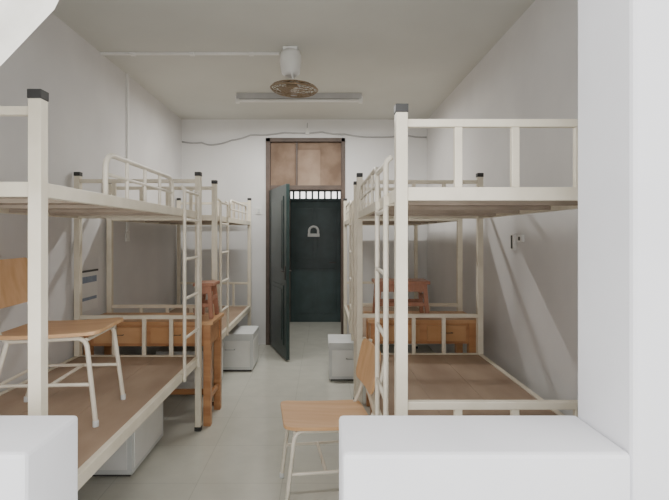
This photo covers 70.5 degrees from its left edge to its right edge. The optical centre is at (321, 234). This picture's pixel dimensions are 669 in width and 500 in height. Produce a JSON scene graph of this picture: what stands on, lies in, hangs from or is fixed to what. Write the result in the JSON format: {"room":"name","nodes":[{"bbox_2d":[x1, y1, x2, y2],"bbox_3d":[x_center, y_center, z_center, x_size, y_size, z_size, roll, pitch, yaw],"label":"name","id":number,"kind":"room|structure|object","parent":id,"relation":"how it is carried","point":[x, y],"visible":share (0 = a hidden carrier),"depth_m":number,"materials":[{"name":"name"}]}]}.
{"room":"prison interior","nodes":[
{"label":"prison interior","id":0,"kind":"room"},
{"bbox_2d":[0,12,181,391],"bbox_3d":[-1.945,-0.040,3.783,0.150,3.000,5.275,0,0,0],"label":"wall","id":1,"kind":"structure","parent":0,"point":[86,90],"depth_m":3.72,"materials":[{"name":"paint"}]},
{"bbox_2d":[82,269,97,311],"bbox_3d":[-1.864,0.440,3.795,0.012,0.320,0.270,0,0,0],"label":"wall calendar","id":2,"kind":"object","parent":1,"relation":"attached to","point":[89,277],"visible":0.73,"depth_m":3.79,"materials":[{"name":"paper"}]},
{"bbox_2d":[125,231,129,240],"bbox_3d":[-1.861,0.010,4.532,0.018,0.100,0.085,0,0,0],"label":"light switch","id":3,"kind":"object","parent":1,"relation":"attached to","point":[127,233],"visible":0.98,"depth_m":4.52,"materials":[{"name":"white plastic"}]},
{"bbox_2d":[126,74,128,230],"bbox_3d":[-1.860,-0.790,4.527,0.020,1.500,0.035,0,0,0],"label":"conduit","id":4,"kind":"object","parent":1,"relation":"attached to","point":[127,75],"visible":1,"depth_m":4.51,"materials":[{"name":"white plastic"}]},
{"bbox_2d":[78,322,434,499],"bbox_3d":[-0.235,1.510,4.593,3.570,0.100,6.895,0,0,0],"label":"floor","id":5,"kind":"structure","parent":0,"point":[238,456],"depth_m":3.31,"materials":[{"name":"tile"}]},
{"bbox_2d":[0,89,201,489],"bbox_3d":[-1.369,0.495,2.540,0.959,1.930,2.046,0,0,0],"label":"bunk bed","id":6,"kind":"object","parent":5,"relation":"on","point":[148,380],"visible":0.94,"depth_m":2.49,"materials":[{"name":"beige metal"}]},
{"bbox_2d":[0,257,125,427],"bbox_3d":[-1.347,0.512,2.396,0.562,0.784,0.402,0,0,-4],"label":"chair","id":7,"kind":"object","parent":6,"relation":"on","point":[13,272],"visible":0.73,"depth_m":2.34,"materials":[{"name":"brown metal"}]},
{"bbox_2d":[93,402,162,475],"bbox_3d":[-1.430,1.238,3.107,0.592,0.444,0.599,0,0,0],"label":"storage cabinet","id":8,"kind":"object","parent":5,"relation":"on","point":[127,458],"visible":0.17,"depth_m":2.89,"materials":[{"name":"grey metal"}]},
{"bbox_2d":[83,313,223,425],"bbox_3d":[-1.335,1.060,3.801,1.010,0.800,0.438,0,0,0],"label":"wooden desk","id":9,"kind":"object","parent":5,"relation":"on","point":[129,331],"visible":0.61,"depth_m":3.61,"materials":[{"name":"brown wood"}]},
{"bbox_2d":[193,280,219,318],"bbox_3d":[-0.930,0.518,3.820,0.160,0.280,0.240,0,0,0],"label":"wooden stool","id":10,"kind":"object","parent":9,"relation":"on","point":[208,286],"visible":0.7,"depth_m":3.74,"materials":[{"name":"red wood"}]},
{"bbox_2d":[107,180,250,405],"bbox_3d":[-1.369,0.495,5.050,0.959,1.930,2.006,0,0,0],"label":"bunk bed","id":11,"kind":"object","parent":5,"relation":"on","point":[233,313],"visible":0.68,"depth_m":4.20,"materials":[{"name":"beige metal"}]},
{"bbox_2d":[156,339,223,388],"bbox_3d":[-1.250,1.258,4.527,0.512,0.404,0.519,0,0,0],"label":"storage cabinet","id":12,"kind":"object","parent":5,"relation":"on","point":[178,350],"visible":0.13,"depth_m":4.29,"materials":[{"name":"grey metal"}]},
{"bbox_2d":[223,326,258,370],"bbox_3d":[-0.980,1.258,5.261,0.492,0.404,0.489,0,0,0],"label":"storage cabinet","id":13,"kind":"object","parent":5,"relation":"on","point":[240,348],"visible":0.79,"depth_m":5.04,"materials":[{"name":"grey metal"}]},
{"bbox_2d":[280,338,382,499],"bbox_3d":[0.052,1.045,2.698,0.569,0.830,0.410,0,0,-8],"label":"chair","id":14,"kind":"object","parent":5,"relation":"on","point":[300,417],"visible":0.72,"depth_m":2.68,"materials":[{"name":"beige wood"}]},
{"bbox_2d":[328,334,353,380],"bbox_3d":[0.295,1.268,4.907,0.462,0.384,0.439,0,0,0],"label":"storage cabinet","id":15,"kind":"object","parent":5,"relation":"on","point":[340,346],"visible":0.48,"depth_m":4.71,"materials":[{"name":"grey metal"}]},
{"bbox_2d":[343,181,462,399],"bbox_3d":[0.750,0.495,5.130,0.969,1.930,1.986,0,0,0],"label":"bunk bed","id":16,"kind":"object","parent":5,"relation":"on","point":[350,208],"visible":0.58,"depth_m":4.29,"materials":[{"name":"beige metal"}]},
{"bbox_2d":[364,311,475,414],"bbox_3d":[0.790,1.060,3.881,0.860,0.800,0.438,0,0,0],"label":"wooden desk","id":17,"kind":"object","parent":5,"relation":"on","point":[459,331],"visible":0.41,"depth_m":3.69,"materials":[{"name":"brown wood"}]},
{"bbox_2d":[372,278,429,313],"bbox_3d":[0.640,0.513,3.880,0.440,0.289,0.260,0,0,0],"label":"wooden stool","id":18,"kind":"object","parent":17,"relation":"on","point":[419,285],"visible":0.49,"depth_m":3.77,"materials":[{"name":"red wood"}]},
{"bbox_2d":[356,103,577,416],"bbox_3d":[0.738,0.495,2.655,0.973,1.930,1.936,0,0,0],"label":"bunk bed","id":19,"kind":"object","parent":5,"relation":"on","point":[414,384],"visible":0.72,"depth_m":1.94,"materials":[{"name":"beige metal"}]},
{"bbox_2d":[52,0,534,118],"bbox_3d":[-0.235,-1.600,3.783,3.570,0.120,5.275,0,0,0],"label":"ceiling","id":20,"kind":"structure","parent":0,"point":[416,53],"depth_m":3.82,"materials":[{"name":"paint"}]},
{"bbox_2d":[100,52,279,55],"bbox_3d":[-1.115,-1.529,3.998,1.510,0.022,0.045,0,0,0],"label":"conduit","id":21,"kind":"object","parent":20,"relation":"attached to","point":[101,53],"depth_m":3.98,"materials":[{"name":"white plastic"}]},
{"bbox_2d":[270,46,317,97],"bbox_3d":[-0.230,-1.345,3.920,0.403,0.390,0.403,0,0,0],"label":"ceiling fan","id":22,"kind":"object","parent":20,"relation":"hanging from","point":[290,56],"depth_m":3.86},
{"bbox_2d":[235,93,362,103],"bbox_3d":[-0.250,-1.488,5.150,1.380,0.105,0.060,0,0,0],"label":"lamp","id":23,"kind":"object","parent":20,"relation":"attached to","point":[240,97],"visible":0.98,"depth_m":5.12,"materials":[{"name":"white plastic"}]},
{"bbox_2d":[182,119,426,344],"bbox_3d":[-0.235,-0.040,6.360,3.270,3.000,0.120,0,0,0],"label":"wall","id":24,"kind":"structure","parent":0,"point":[238,167],"depth_m":6.30,"materials":[{"name":"paint"}]},
{"bbox_2d":[256,208,261,213],"bbox_3d":[-0.840,-0.320,6.291,0.080,0.090,0.018,0,0,0],"label":"light switch","id":25,"kind":"object","parent":24,"relation":"attached to","point":[258,210],"visible":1,"depth_m":6.29,"materials":[{"name":"white plastic"}]},
{"bbox_2d":[269,184,290,359],"bbox_3d":[-0.534,0.425,5.854,0.116,2.030,0.880,0,0,-19],"label":"door","id":26,"kind":"structure","parent":24,"relation":"in","point":[279,197],"depth_m":5.68,"materials":[{"name":"green paint"}]},
{"bbox_2d":[182,131,426,145],"bbox_3d":[-0.236,-1.284,6.288,3.252,0.191,0.020,0,0,0],"label":"cable","id":27,"kind":"object","parent":24,"relation":"attached to","point":[319,131],"visible":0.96,"depth_m":6.28,"materials":[{"name":"grey plastic"}]},
{"bbox_2d":[266,138,344,344],"bbox_3d":[-0.220,0.085,6.350,1.054,2.750,0.140,0,0,0],"label":"door frame","id":28,"kind":"structure","parent":24,"relation":"attached to","point":[306,164],"depth_m":6.33,"materials":[{"name":"brown paint"}]},
{"bbox_2d":[0,0,668,499],"bbox_3d":[-0.235,-0.040,1.272,3.270,3.000,0.255,0,0,0],"label":"wall","id":29,"kind":"structure","parent":0,"point":[616,447],"depth_m":1.16,"materials":[{"name":"paint"}]},
{"bbox_2d":[0,0,58,65],"bbox_3d":[-0.425,-0.555,1.117,2.650,1.290,0.057,0,0,0],"label":"curtain","id":30,"kind":"object","parent":29,"relation":"hanging from","point":[19,19],"visible":1,"depth_m":1.12,"materials":[{"name":"fabric"}]},
{"bbox_2d":[427,0,577,415],"bbox_3d":[1.475,-0.040,3.783,0.150,3.000,5.275,0,0,0],"label":"wall","id":31,"kind":"structure","parent":0,"point":[530,291],"depth_m":3.29,"materials":[{"name":"paint"}]},
{"bbox_2d":[510,234,523,249],"bbox_3d":[1.388,0.051,3.341,0.024,0.109,0.223,0,0,0],"label":"wall outlet","id":32,"kind":"object","parent":31,"relation":"attached to","point":[514,238],"visible":1,"depth_m":3.36,"materials":[{"name":"white plastic"}]},
{"bbox_3d":[-0.200,0.085,7.990,2.200,2.750,0.100,0,0,0],"label":"wall","id":33,"kind":"structure","parent":0,"visible":0},
{"bbox_2d":[290,191,340,321],"bbox_3d":[-0.110,0.350,7.950,0.940,2.220,0.140,0,0,0],"label":"door","id":34,"kind":"structure","parent":33,"relation":"in","point":[315,224],"depth_m":7.93,"materials":[{"name":"green paint"}]}
]}

